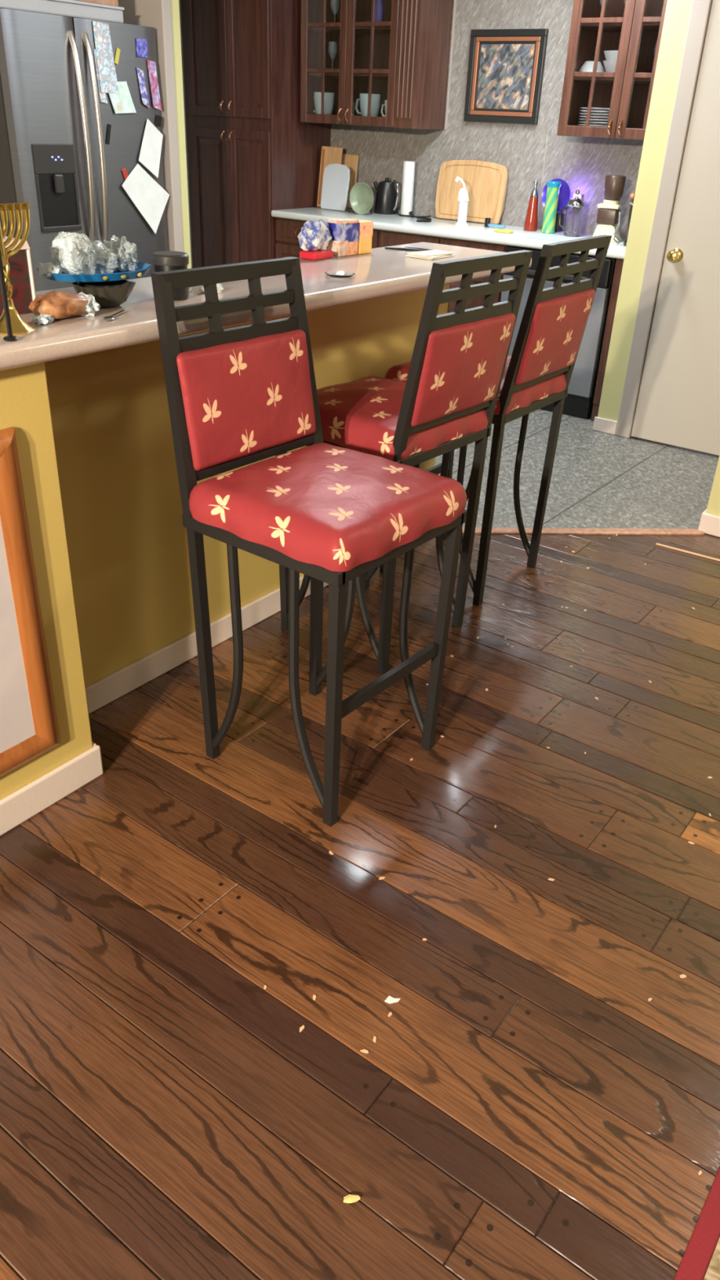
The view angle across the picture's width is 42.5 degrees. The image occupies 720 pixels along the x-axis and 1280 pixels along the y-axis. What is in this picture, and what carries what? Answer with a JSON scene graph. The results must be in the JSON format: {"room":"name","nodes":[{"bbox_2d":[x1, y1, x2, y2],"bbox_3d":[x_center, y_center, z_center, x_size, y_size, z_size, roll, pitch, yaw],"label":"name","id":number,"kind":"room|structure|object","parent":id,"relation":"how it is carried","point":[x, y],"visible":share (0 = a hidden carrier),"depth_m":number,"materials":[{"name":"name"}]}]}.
{"room":"kitchen","nodes":[
{"label":"kitchen","id":0,"kind":"room"},
{"bbox_2d":[170,0,191,268],"bbox_3d":[-1.350,-2.810,5.329,0.920,2.440,0.068,22,35,30],"label":"wall","id":1,"kind":"structure","parent":0,"point":[175,6],"depth_m":5.03,"materials":[{"name":"yellow paint"}]},
{"bbox_2d":[117,0,183,252],"bbox_3d":[-1.384,-2.783,5.278,0.935,2.440,0.064,22,35,30],"label":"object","id":2,"kind":"structure","parent":1,"relation":"attached to","point":[157,14],"depth_m":4.89,"materials":[{"name":"beige paint"}]},
{"bbox_2d":[178,0,193,268],"bbox_3d":[-3.501,-1.887,3.523,0.130,2.440,8.870,22,35,30],"label":"wall","id":3,"kind":"structure","parent":0,"point":[180,1],"depth_m":6.18,"materials":[{"name":"beige paint"}]},
{"bbox_2d":[44,284,449,686],"bbox_3d":[-1.601,0.251,1.343,0.140,1.015,6.220,22,35,30],"label":"wall","id":4,"kind":"structure","parent":0,"point":[126,535],"depth_m":2.47,"materials":[{"name":"yellow paint"}]},
{"bbox_2d":[85,575,328,713],"bbox_3d":[-0.273,-0.131,3.073,0.012,0.081,1.894,22,35,30],"label":"baseboard","id":5,"kind":"structure","parent":4,"relation":"attached to","point":[126,679],"depth_m":2.72,"materials":[{"name":"white paint"}]},
{"bbox_2d":[0,408,719,1279],"bbox_3d":[0.906,0.373,2.392,9.893,0.030,10.800,22,35,30],"label":"floor","id":6,"kind":"structure","parent":0,"point":[524,1108],"depth_m":1.86,"materials":[{"name":"brown wood"}]},
{"bbox_2d":[0,362,93,799],"bbox_3d":[-2.013,0.667,0.575,0.234,1.015,4.325,22,35,30],"label":"wall pier","id":7,"kind":"object","parent":6,"relation":"on","point":[24,403],"visible":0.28,"depth_m":1.98,"materials":[{"name":"yellow paint"}]},
{"bbox_2d":[0,426,60,777],"bbox_3d":[-0.903,0.059,1.707,0.022,0.752,0.752,22,35,30],"label":"framed board","id":8,"kind":"object","parent":7,"relation":"attached to","point":[28,724],"visible":1,"depth_m":1.96,"materials":[{"name":"orange wood"}]},
{"bbox_2d":[0,742,103,835],"bbox_3d":[-2.017,1.072,0.800,0.236,0.087,4.337,22,35,30],"label":"baseboard","id":9,"kind":"object","parent":7,"relation":"attached to","point":[17,807],"visible":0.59,"depth_m":2.17,"materials":[{"name":"white paint"}]},
{"bbox_2d":[0,241,532,370],"bbox_3d":[-1.461,-0.187,1.051,0.458,0.044,6.300,22,35,30],"label":"countertop","id":10,"kind":"structure","parent":7,"relation":"on","point":[382,272],"depth_m":2.24,"materials":[{"name":"beige laminate"}]},
{"bbox_2d":[0,247,18,341],"bbox_3d":[-0.647,-0.646,1.680,0.028,0.200,0.028,22,35,30],"label":"candlestick","id":11,"kind":"object","parent":10,"relation":"on","point":[10,337],"visible":1,"depth_m":1.70,"materials":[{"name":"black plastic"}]},
{"bbox_2d":[0,202,34,335],"bbox_3d":[-0.669,-0.698,1.742,0.142,0.226,0.078,-16,34,-29],"label":"menorah","id":12,"kind":"object","parent":10,"relation":"on","point":[19,326],"visible":0.86,"depth_m":1.75,"materials":[{"name":"gold metal"}]},
{"bbox_2d":[0,203,7,210],"bbox_3d":[-0.656,-0.796,1.704,0.016,0.010,0.016,18,33,25],"label":"candle cup","id":13,"kind":"object","parent":12,"relation":"on","point":[2,206],"depth_m":1.70,"materials":[{"name":"gold metal"}]},
{"bbox_2d":[5,203,14,209],"bbox_3d":[-0.647,-0.803,1.718,0.016,0.010,0.016,18,33,25],"label":"candle cup","id":14,"kind":"object","parent":12,"relation":"on","point":[8,206],"depth_m":1.71,"materials":[{"name":"gold metal"}]},
{"bbox_2d":[14,202,22,209],"bbox_3d":[-0.638,-0.810,1.731,0.016,0.010,0.016,18,33,25],"label":"candle cup","id":15,"kind":"object","parent":12,"relation":"on","point":[18,206],"depth_m":1.73,"materials":[{"name":"gold metal"}]},
{"bbox_2d":[20,202,29,208],"bbox_3d":[-0.629,-0.817,1.744,0.016,0.010,0.016,18,33,25],"label":"candle cup","id":16,"kind":"object","parent":12,"relation":"on","point":[23,205],"depth_m":1.74,"materials":[{"name":"gold metal"}]},
{"bbox_2d":[0,235,35,316],"bbox_3d":[-0.746,-0.752,1.912,0.080,0.148,0.112,26,37,35],"label":"tissue box","id":17,"kind":"object","parent":10,"relation":"on","point":[21,276],"visible":0.73,"depth_m":1.91,"materials":[{"name":"red cardboard"}]},
{"bbox_2d":[28,290,100,324],"bbox_3d":[-0.621,-0.693,1.915,0.092,0.051,0.177,22,35,30],"label":"bread bag","id":18,"kind":"object","parent":10,"relation":"on","point":[48,307],"visible":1,"depth_m":1.89,"materials":[{"name":"brown food"}]},
{"bbox_2d":[71,280,135,307],"bbox_3d":[-0.566,-0.766,2.053,0.130,0.047,0.130,3,29,1],"label":"glass bowl","id":19,"kind":"object","parent":10,"relation":"on","point":[112,294],"visible":0.75,"depth_m":2.02,"materials":[{"name":"grey glass"}]},
{"bbox_2d":[36,262,151,282],"bbox_3d":[-0.598,-0.833,2.098,0.200,0.021,0.270,27,37,36],"label":"tray","id":20,"kind":"object","parent":19,"relation":"on","point":[143,268],"visible":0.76,"depth_m":2.02,"materials":[{"name":"plastic"}]},
{"bbox_2d":[38,231,138,277],"bbox_3d":[-0.611,-0.868,2.075,0.106,0.090,0.259,26,37,35],"label":"package","id":21,"kind":"object","parent":20,"relation":"on","point":[72,253],"visible":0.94,"depth_m":2.04,"materials":[{"name":"silver plastic"}]},
{"bbox_2d":[102,310,124,320],"bbox_3d":[-0.517,-0.685,1.956,0.024,0.006,0.109,6,30,6],"label":"spoon","id":22,"kind":"object","parent":10,"relation":"on","point":[112,317],"visible":1,"depth_m":1.92,"materials":[{"name":"silver metal"}]},
{"bbox_2d":[102,315,115,320],"bbox_3d":[-0.522,-0.668,1.925,0.024,0.006,0.038,6,30,6],"label":"spoon bowl","id":23,"kind":"object","parent":22,"relation":"on","point":[109,317],"depth_m":1.92,"materials":[{"name":"silver metal"}]},
{"bbox_2d":[151,250,188,300],"bbox_3d":[-0.439,-0.847,2.155,0.084,0.098,0.084,22,35,30],"label":"canister","id":24,"kind":"object","parent":10,"relation":"on","point":[164,260],"visible":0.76,"depth_m":2.12,"materials":[{"name":"plastic"}]},
{"bbox_2d":[198,283,223,293],"bbox_3d":[-0.360,-0.861,2.265,0.045,0.021,0.081,22,35,30],"label":"crumpled napkin","id":25,"kind":"object","parent":10,"relation":"on","point":[220,288],"visible":0.45,"depth_m":2.25,"materials":[{"name":"white paper"}]},
{"bbox_2d":[299,249,333,260],"bbox_3d":[-0.134,-1.195,2.873,0.065,0.022,0.095,22,35,30],"label":"tray","id":26,"kind":"object","parent":10,"relation":"on","point":[313,255],"visible":0.92,"depth_m":2.85,"materials":[{"name":"red plastic"}]},
{"bbox_2d":[297,219,332,250],"bbox_3d":[-0.136,-1.251,2.859,0.069,0.086,0.174,18,33,25],"label":"snack bag","id":27,"kind":"object","parent":26,"relation":"on","point":[314,235],"visible":1,"depth_m":2.82,"materials":[{"name":"plastic"}]},
{"bbox_2d":[327,217,349,256],"bbox_3d":[-0.070,-1.273,2.931,0.052,0.105,0.047,22,35,30],"label":"carton","id":28,"kind":"object","parent":10,"relation":"on","point":[339,228],"visible":0.86,"depth_m":2.91,"materials":[{"name":"cardboard"}]},
{"bbox_2d":[324,271,355,278],"bbox_3d":[-0.056,-1.010,2.564,0.084,0.009,0.084,22,35,30],"label":"glass dish","id":29,"kind":"object","parent":10,"relation":"on","point":[335,274],"visible":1,"depth_m":2.58,"materials":[{"name":"glass"}]},
{"bbox_2d":[344,218,359,255],"bbox_3d":[-0.040,-1.291,2.968,0.052,0.102,0.052,22,35,30],"label":"carton","id":30,"kind":"object","parent":10,"relation":"on","point":[353,237],"visible":0.57,"depth_m":2.95,"materials":[{"name":"multicoloured cardboard"}]},
{"bbox_2d":[357,219,373,253],"bbox_3d":[0.002,-1.310,3.012,0.052,0.095,0.060,26,37,35],"label":"carton","id":31,"kind":"object","parent":10,"relation":"on","point":[366,227],"visible":0.71,"depth_m":3.00,"materials":[{"name":"orange cardboard"}]},
{"bbox_2d":[385,246,423,251],"bbox_3d":[0.149,-1.314,3.115,0.132,0.011,0.011,8,30,10],"label":"marker pen","id":32,"kind":"object","parent":10,"relation":"on","point":[407,249],"visible":0.86,"depth_m":3.11,"materials":[{"name":"black plastic"}]},
{"bbox_2d":[404,246,433,250],"bbox_3d":[0.210,-1.318,3.126,0.120,0.012,0.012,9,30,11],"label":"marker pen","id":33,"kind":"object","parent":10,"relation":"on","point":[414,247],"visible":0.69,"depth_m":3.12,"materials":[{"name":"grey plastic"}]},
{"bbox_2d":[404,249,455,259],"bbox_3d":[0.231,-1.258,3.023,0.107,0.012,0.160,22,35,30],"label":"folded napkin","id":34,"kind":"object","parent":10,"relation":"on","point":[432,254],"visible":1,"depth_m":2.99,"materials":[{"name":"beige paper"}]},
{"bbox_2d":[0,8,168,291],"bbox_3d":[-1.637,-2.284,5.026,0.862,1.800,0.910,22,35,30],"label":"refrigerator","id":35,"kind":"object","parent":6,"relation":"on","point":[55,157],"visible":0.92,"depth_m":4.53,"materials":[{"name":"grey metal"}]},
{"bbox_2d":[0,0,124,23],"bbox_3d":[-1.596,-3.009,4.412,0.509,0.067,0.790,22,35,30],"label":"storage box","id":36,"kind":"object","parent":35,"relation":"on","point":[70,8],"visible":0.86,"depth_m":4.34,"materials":[{"name":"grey plastic"}]},
{"bbox_2d":[75,0,118,6],"bbox_3d":[-1.449,-3.095,4.272,0.160,0.230,0.700,22,35,30],"label":"wooden tray","id":37,"kind":"object","parent":36,"relation":"on","point":[111,2],"visible":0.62,"depth_m":4.47,"materials":[{"name":"brown wood"}]},
{"bbox_2d":[93,48,107,103],"bbox_3d":[-1.274,-2.767,4.552,0.008,0.225,0.056,22,35,30],"label":"print","id":38,"kind":"object","parent":35,"relation":"attached to","point":[103,98],"visible":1,"depth_m":4.56},
{"bbox_2d":[92,20,119,93],"bbox_3d":[-1.243,-2.852,4.541,0.008,0.295,0.125,22,35,30],"label":"print","id":39,"kind":"object","parent":35,"relation":"attached to","point":[104,56],"visible":1,"depth_m":4.54},
{"bbox_2d":[106,124,111,144],"bbox_3d":[-1.272,-2.560,4.689,0.006,0.091,0.041,22,35,30],"label":"magnet","id":40,"kind":"object","parent":35,"relation":"attached to","point":[108,128],"visible":1,"depth_m":4.69,"materials":[{"name":"black plastic"}]},
{"bbox_2d":[114,47,120,64],"bbox_3d":[-1.202,-2.892,4.590,0.006,0.072,0.043,22,35,30],"label":"magnet","id":41,"kind":"object","parent":35,"relation":"attached to","point":[117,51],"visible":1,"depth_m":4.59,"materials":[{"name":"yellow plastic"}]},
{"bbox_2d":[108,81,136,113],"bbox_3d":[-1.204,-2.736,4.673,0.008,0.143,0.182,22,35,30],"label":"print","id":42,"kind":"object","parent":35,"relation":"attached to","point":[122,103],"visible":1,"depth_m":4.68},
{"bbox_2d":[121,167,128,180],"bbox_3d":[-1.225,-2.433,4.845,0.006,0.065,0.050,22,35,30],"label":"magnet","id":43,"kind":"object","parent":35,"relation":"attached to","point":[124,171],"visible":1,"depth_m":4.84,"materials":[{"name":"red plastic"}]},
{"bbox_2d":[135,38,147,57],"bbox_3d":[-1.103,-2.992,4.684,0.006,0.080,0.070,22,35,30],"label":"magnet","id":44,"kind":"object","parent":35,"relation":"attached to","point":[141,44],"visible":1,"depth_m":4.68},
{"bbox_2d":[136,67,150,108],"bbox_3d":[-1.113,-2.835,4.761,0.008,0.180,0.070,22,35,30],"label":"photo card","id":45,"kind":"object","parent":35,"relation":"attached to","point":[140,73],"visible":1,"depth_m":4.76,"materials":[{"name":"purple paper"}]},
{"bbox_2d":[121,163,169,234],"bbox_3d":[-1.148,-2.373,4.992,0.014,0.346,0.340,22,35,30],"label":"paper sheet","id":46,"kind":"object","parent":35,"relation":"attached to","point":[148,196],"visible":1,"depth_m":4.99,"materials":[{"name":"white paper"}]},
{"bbox_2d":[138,118,163,177],"bbox_3d":[-1.107,-2.602,4.909,0.007,0.279,0.187,21,34,29],"label":"paper sheet","id":47,"kind":"object","parent":35,"relation":"attached to","point":[151,147],"visible":1,"depth_m":4.91,"materials":[{"name":"white paper"}]},
{"bbox_2d":[146,60,161,111],"bbox_3d":[-1.065,-2.875,4.811,0.008,0.225,0.078,22,35,30],"label":"photo card","id":48,"kind":"object","parent":35,"relation":"attached to","point":[151,64],"visible":1,"depth_m":4.81,"materials":[{"name":"pink paper"}]},
{"bbox_2d":[155,115,161,127],"bbox_3d":[-1.065,-2.745,4.902,0.006,0.057,0.047,22,35,30],"label":"magnet","id":49,"kind":"object","parent":35,"relation":"attached to","point":[158,118],"visible":1,"depth_m":4.90,"materials":[{"name":"black plastic"}]},
{"bbox_2d":[181,0,330,267],"bbox_3d":[-0.694,-3.276,6.215,0.748,2.430,0.643,22,35,30],"label":"pantry cabinet","id":50,"kind":"object","parent":6,"relation":"on","point":[251,155],"visible":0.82,"depth_m":5.92,"materials":[{"name":"brown wood"}]},
{"bbox_2d":[299,1025,304,1031],"bbox_3d":[-0.106,0.707,1.687,0.007,0.002,0.015,22,35,30],"label":"chip","id":51,"kind":"object","parent":6,"relation":"on","point":[301,1028],"visible":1,"depth_m":1.69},
{"bbox_2d":[151,256,466,826],"bbox_3d":[-0.101,-0.223,2.158,0.544,1.158,0.486,23,35,32],"label":"bar stool","id":52,"kind":"object","parent":6,"relation":"on","point":[237,397],"visible":1,"depth_m":2.04,"materials":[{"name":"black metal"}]},
{"bbox_2d":[275,217,380,258],"bbox_3d":[-0.079,-2.343,6.213,0.825,0.858,0.615,22,35,30],"label":"base cabinet","id":53,"kind":"object","parent":6,"relation":"on","point":[287,230],"visible":0.16,"depth_m":6.01,"materials":[{"name":"brown wood"}]},
{"bbox_2d":[343,1194,360,1203],"bbox_3d":[-0.012,0.858,1.422,0.027,0.007,0.012,1,30,-3],"label":"crumb","id":54,"kind":"object","parent":6,"relation":"on","point":[349,1198],"visible":1,"depth_m":1.42,"materials":[{"name":"yellow food"}]},
{"bbox_2d":[360,1048,368,1053],"bbox_3d":[0.008,0.732,1.651,0.016,0.002,0.006,12,31,16],"label":"chip","id":55,"kind":"object","parent":6,"relation":"on","point":[364,1051],"visible":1,"depth_m":1.65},
{"bbox_2d":[384,995,400,1004],"bbox_3d":[0.061,0.680,1.748,0.028,0.002,0.016,9,30,11],"label":"paper scrap","id":56,"kind":"object","parent":6,"relation":"on","point":[389,999],"visible":1,"depth_m":1.75,"materials":[{"name":"white paper"}]},
{"bbox_2d":[275,249,533,674],"bbox_3d":[0.089,-0.538,2.729,0.544,1.158,0.486,23,36,32],"label":"bar stool","id":57,"kind":"object","parent":6,"relation":"on","point":[446,402],"visible":0.84,"depth_m":2.48,"materials":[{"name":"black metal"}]},
{"bbox_2d":[378,230,508,313],"bbox_3d":[0.606,-2.070,5.785,0.870,0.858,0.615,22,35,30],"label":"base cabinet","id":58,"kind":"object","parent":6,"relation":"on","point":[387,238],"visible":0.07,"depth_m":5.41,"materials":[{"name":"brown wood"}]},
{"bbox_2d":[271,207,626,258],"bbox_3d":[0.595,-2.476,5.586,2.462,0.040,0.623,22,35,30],"label":"countertop","id":59,"kind":"structure","parent":58,"relation":"on","point":[437,227],"depth_m":5.46,"materials":[{"name":"stone"}]},
{"bbox_2d":[316,146,342,207],"bbox_3d":[-0.203,-3.081,6.175,0.170,0.365,0.065,22,35,30],"label":"cutting board","id":60,"kind":"object","parent":59,"relation":"on","point":[329,155],"visible":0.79,"depth_m":6.13,"materials":[{"name":"brown wood"}]},
{"bbox_2d":[320,163,350,211],"bbox_3d":[-0.162,-2.970,6.074,0.216,0.273,0.057,22,35,30],"label":"cutting board","id":61,"kind":"object","parent":59,"relation":"on","point":[336,176],"visible":1,"depth_m":6.07,"materials":[{"name":"grey plastic"}]},
{"bbox_2d":[341,153,359,208],"bbox_3d":[-0.081,-3.076,6.215,0.140,0.324,0.053,22,35,30],"label":"cutting board","id":62,"kind":"object","parent":59,"relation":"on","point":[351,161],"visible":0.4,"depth_m":6.17,"materials":[{"name":"brown wood"}]},
{"bbox_2d":[347,191,355,212],"bbox_3d":[-0.053,-2.869,6.064,0.062,0.120,0.062,22,35,30],"label":"drinking glass","id":63,"kind":"object","parent":59,"relation":"on","point":[349,208],"visible":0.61,"depth_m":6.06,"materials":[{"name":"clear glass"}]},
{"bbox_2d":[349,182,373,214],"bbox_3d":[0.028,-2.820,5.916,0.188,0.188,0.068,22,35,30],"label":"plate","id":64,"kind":"object","parent":59,"relation":"on","point":[361,196],"visible":1,"depth_m":5.92,"materials":[{"name":"green ceramic"}]},
{"bbox_2d":[373,177,399,214],"bbox_3d":[0.167,-2.886,6.020,0.156,0.212,0.168,-1,30,-6],"label":"electric kettle","id":65,"kind":"object","parent":59,"relation":"on","point":[386,197],"visible":1,"depth_m":5.99,"materials":[{"name":"black metal"}]},
{"bbox_2d":[398,160,415,216],"bbox_3d":[0.304,-2.873,5.905,0.100,0.313,0.100,22,35,30],"label":"paper towel roll","id":66,"kind":"object","parent":59,"relation":"on","point":[408,173],"visible":0.84,"depth_m":5.88,"materials":[{"name":"white paper"}]},
{"bbox_2d":[408,211,431,217],"bbox_3d":[0.378,-2.684,5.858,0.166,0.039,0.024,22,35,30],"label":"tongs","id":67,"kind":"object","parent":59,"relation":"on","point":[411,215],"visible":0.96,"depth_m":5.88,"materials":[{"name":"black plastic"}]},
{"bbox_2d":[416,217,431,222],"bbox_3d":[0.395,-2.568,5.662,0.092,0.028,0.068,10,30,12],"label":"sprayer","id":68,"kind":"object","parent":59,"relation":"on","point":[427,219],"visible":1,"depth_m":5.64,"materials":[{"name":"black plastic"}]},
{"bbox_2d":[454,176,468,226],"bbox_3d":[0.613,-2.619,5.532,0.083,0.262,0.100,-14,34,-27],"label":"faucet","id":69,"kind":"object","parent":59,"relation":"on","point":[463,198],"visible":1,"depth_m":5.52,"materials":[{"name":"plastic"}]},
{"bbox_2d":[435,160,507,224],"bbox_3d":[0.683,-2.771,5.720,0.480,0.340,0.056,22,35,30],"label":"cutting board","id":70,"kind":"object","parent":59,"relation":"on","point":[486,182],"visible":0.99,"depth_m":5.70,"materials":[{"name":"brown wood"}]},
{"bbox_2d":[484,217,505,227],"bbox_3d":[0.806,-2.483,5.523,0.130,0.050,0.030,22,35,30],"label":"dish brush","id":71,"kind":"object","parent":59,"relation":"on","point":[487,220],"visible":1,"depth_m":5.53,"materials":[{"name":"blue plastic"}]},
{"bbox_2d":[493,228,513,233],"bbox_3d":[0.825,-2.344,5.314,0.100,0.014,0.060,22,35,30],"label":"sponge","id":72,"kind":"object","parent":59,"relation":"on","point":[504,231],"visible":1,"depth_m":5.29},
{"bbox_2d":[523,180,537,231],"bbox_3d":[1.010,-2.535,5.409,0.080,0.268,0.080,22,35,30],"label":"bottle","id":73,"kind":"object","parent":59,"relation":"on","point":[531,217],"visible":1,"depth_m":5.41,"materials":[{"name":"red plastic"}]},
{"bbox_2d":[541,181,561,233],"bbox_3d":[1.099,-2.487,5.332,0.088,0.268,0.088,22,35,30],"label":"glass vase","id":74,"kind":"object","parent":59,"relation":"on","point":[553,187],"visible":1,"depth_m":5.31,"materials":[{"name":"glass"}]},
{"bbox_2d":[525,234,577,241],"bbox_3d":[1.089,-2.206,5.097,0.300,0.008,0.200,18,33,25],"label":"paper stack","id":75,"kind":"object","parent":59,"relation":"on","point":[545,237],"visible":0.64,"depth_m":5.08,"materials":[{"name":"white paper"}]},
{"bbox_2d":[541,178,569,231],"bbox_3d":[1.150,-2.546,5.426,0.180,0.281,0.081,22,35,30],"label":"decorative plate","id":76,"kind":"object","parent":59,"relation":"on","point":[564,193],"visible":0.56,"depth_m":5.38,"materials":[{"name":"blue glass"}]},
{"bbox_2d":[559,189,584,236],"bbox_3d":[1.209,-2.424,5.257,0.100,0.240,0.132,-10,32,-21],"label":"press","id":77,"kind":"object","parent":59,"relation":"on","point":[575,209],"visible":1,"depth_m":5.23,"materials":[{"name":"clear glass"}]},
{"bbox_2d":[592,174,626,242],"bbox_3d":[1.373,-2.356,5.062,0.150,0.326,0.110,15,32,21],"label":"coffee grinder","id":78,"kind":"object","parent":59,"relation":"on","point":[607,217],"visible":0.91,"depth_m":5.03,"materials":[{"name":"beige plastic"}]},
{"bbox_2d":[613,211,621,243],"bbox_3d":[1.379,-2.207,4.958,0.034,0.157,0.127,13,31,18],"label":"power cord","id":79,"kind":"object","parent":59,"relation":"on","point":[620,216],"visible":1,"depth_m":4.95,"materials":[{"name":"white plastic"}]},
{"bbox_2d":[623,192,635,246],"bbox_3d":[1.478,-2.243,4.892,0.130,0.305,0.128,22,35,30],"label":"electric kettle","id":80,"kind":"object","parent":59,"relation":"on","point":[632,194],"visible":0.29,"depth_m":4.88,"materials":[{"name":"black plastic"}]},
{"bbox_2d":[379,235,612,605],"bbox_3d":[0.415,-0.759,3.147,0.544,1.158,0.486,22,35,30],"label":"bar stool","id":81,"kind":"object","parent":6,"relation":"on","point":[538,372],"visible":0.72,"depth_m":2.91,"materials":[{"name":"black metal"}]},
{"bbox_2d":[500,245,617,418],"bbox_3d":[1.214,-1.824,5.401,0.630,0.855,0.604,22,35,30],"label":"dishwasher","id":82,"kind":"object","parent":6,"relation":"on","point":[578,402],"visible":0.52,"depth_m":5.11,"materials":[{"name":"black plastic"}]},
{"bbox_2d":[462,527,704,535],"bbox_3d":[0.848,-0.445,3.796,1.154,0.012,0.050,0,30,-5],"label":"trim","id":83,"kind":"structure","parent":6,"relation":"on","point":[497,531],"depth_m":3.80,"materials":[{"name":"brown wood"}]},
{"bbox_2d":[591,258,623,421],"bbox_3d":[1.528,-1.706,5.217,0.095,0.857,0.580,22,35,30],"label":"end panel","id":84,"kind":"object","parent":6,"relation":"on","point":[619,264],"visible":0.19,"depth_m":5.01,"materials":[{"name":"brown wood"}]},
{"bbox_2d":[679,973,686,977],"bbox_3d":[0.636,0.662,1.825,0.014,0.002,0.009,-3,30,-9],"label":"chip","id":85,"kind":"object","parent":6,"relation":"on","point":[682,975],"visible":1,"depth_m":1.82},
{"bbox_2d":[656,542,719,561],"bbox_3d":[1.369,-0.320,3.616,0.435,0.005,0.007,20,34,28],"label":"wood sliver","id":86,"kind":"object","parent":6,"relation":"on","point":[657,544],"visible":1,"depth_m":3.65,"materials":[{"name":"brown wood"}]},
{"bbox_2d":[673,1167,719,1279],"bbox_3d":[1.280,0.918,1.418,1.246,0.008,2.350,22,35,30],"label":"area rug","id":87,"kind":"object","parent":6,"relation":"on","point":[695,1262],"visible":1,"depth_m":1.38,"materials":[{"name":"red fabric"}]},
{"bbox_2d":[329,0,644,238],"bbox_3d":[0.503,-3.046,5.894,3.540,2.440,0.130,22,35,30],"label":"wall","id":88,"kind":"structure","parent":0,"point":[584,163],"depth_m":5.48,"materials":[{"name":"grey paint"}]},
{"bbox_2d":[300,0,453,129],"bbox_3d":[0.075,-3.614,5.568,0.855,0.924,0.389,22,35,30],"label":"upper cabinet","id":89,"kind":"object","parent":88,"relation":"attached to","point":[376,63],"visible":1,"depth_m":5.49,"materials":[{"name":"brown wood"}]},
{"bbox_2d":[444,0,456,128],"bbox_3d":[0.550,-3.595,5.466,0.010,1.020,0.010,22,35,30],"label":"trim","id":90,"kind":"structure","parent":88,"relation":"attached to","point":[455,1],"depth_m":5.54,"materials":[{"name":"beige paint"}]},
{"bbox_2d":[463,28,548,124],"bbox_3d":[0.839,-3.270,5.382,0.486,0.464,0.029,22,35,30],"label":"framed painting","id":91,"kind":"object","parent":88,"relation":"attached to","point":[506,67],"visible":1,"depth_m":5.38,"materials":[{"name":"black paint"}]},
{"bbox_2d":[537,134,548,216],"bbox_3d":[1.079,-2.721,5.488,0.005,0.480,0.006,22,35,30],"label":"trim","id":92,"kind":"structure","parent":88,"relation":"attached to","point":[547,135],"depth_m":5.47,"materials":[{"name":"beige paint"}]},
{"bbox_2d":[573,193,582,199],"bbox_3d":[1.260,-2.557,5.396,0.050,0.070,0.041,22,35,30],"label":"night light","id":93,"kind":"object","parent":88,"relation":"attached to","point":[580,196],"visible":0.19,"depth_m":5.38,"materials":[{"name":"white plastic"}]},
{"bbox_2d":[556,0,666,140],"bbox_3d":[1.427,-3.077,4.722,0.635,0.920,0.389,22,35,30],"label":"upper cabinet","id":94,"kind":"object","parent":88,"relation":"attached to","point":[614,45],"visible":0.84,"depth_m":4.72,"materials":[{"name":"brown wood"}]},
{"bbox_2d":[597,0,693,421],"bbox_3d":[3.644,-1.564,3.525,5.085,2.440,0.880,22,35,30],"label":"wall","id":95,"kind":"structure","parent":0,"point":[677,12],"depth_m":4.49,"materials":[{"name":"yellow paint"}]},
{"bbox_2d":[592,416,617,435],"bbox_3d":[1.332,-1.165,5.037,0.132,0.074,0.013,22,35,30],"label":"baseboard","id":96,"kind":"structure","parent":95,"relation":"attached to","point":[601,424],"depth_m":5.03,"materials":[{"name":"white paint"}]},
{"bbox_2d":[615,0,712,438],"bbox_3d":[1.845,-1.897,4.296,0.964,2.120,0.130,22,35,30],"label":"trim","id":97,"kind":"structure","parent":95,"relation":"attached to","point":[700,10],"depth_m":4.43,"materials":[{"name":"beige paint"}]},
{"bbox_2d":[631,0,719,455],"bbox_3d":[1.830,-1.828,4.253,0.860,2.016,0.112,22,35,30],"label":"door","id":98,"kind":"structure","parent":95,"relation":"in","point":[678,403],"depth_m":4.54,"materials":[{"name":"paint"}]},
{"bbox_2d":[706,455,719,516],"bbox_3d":[3.172,-0.874,2.268,4.140,2.440,0.128,22,35,30],"label":"wall","id":99,"kind":"structure","parent":0,"point":[713,504],"depth_m":3.77,"materials":[{"name":"yellow paint"}]},
{"bbox_2d":[697,509,719,537],"bbox_3d":[3.115,0.151,2.844,4.153,0.084,0.145,22,35,30],"label":"baseboard","id":100,"kind":"structure","parent":99,"relation":"attached to","point":[709,524],"depth_m":3.81,"materials":[{"name":"white paint"}]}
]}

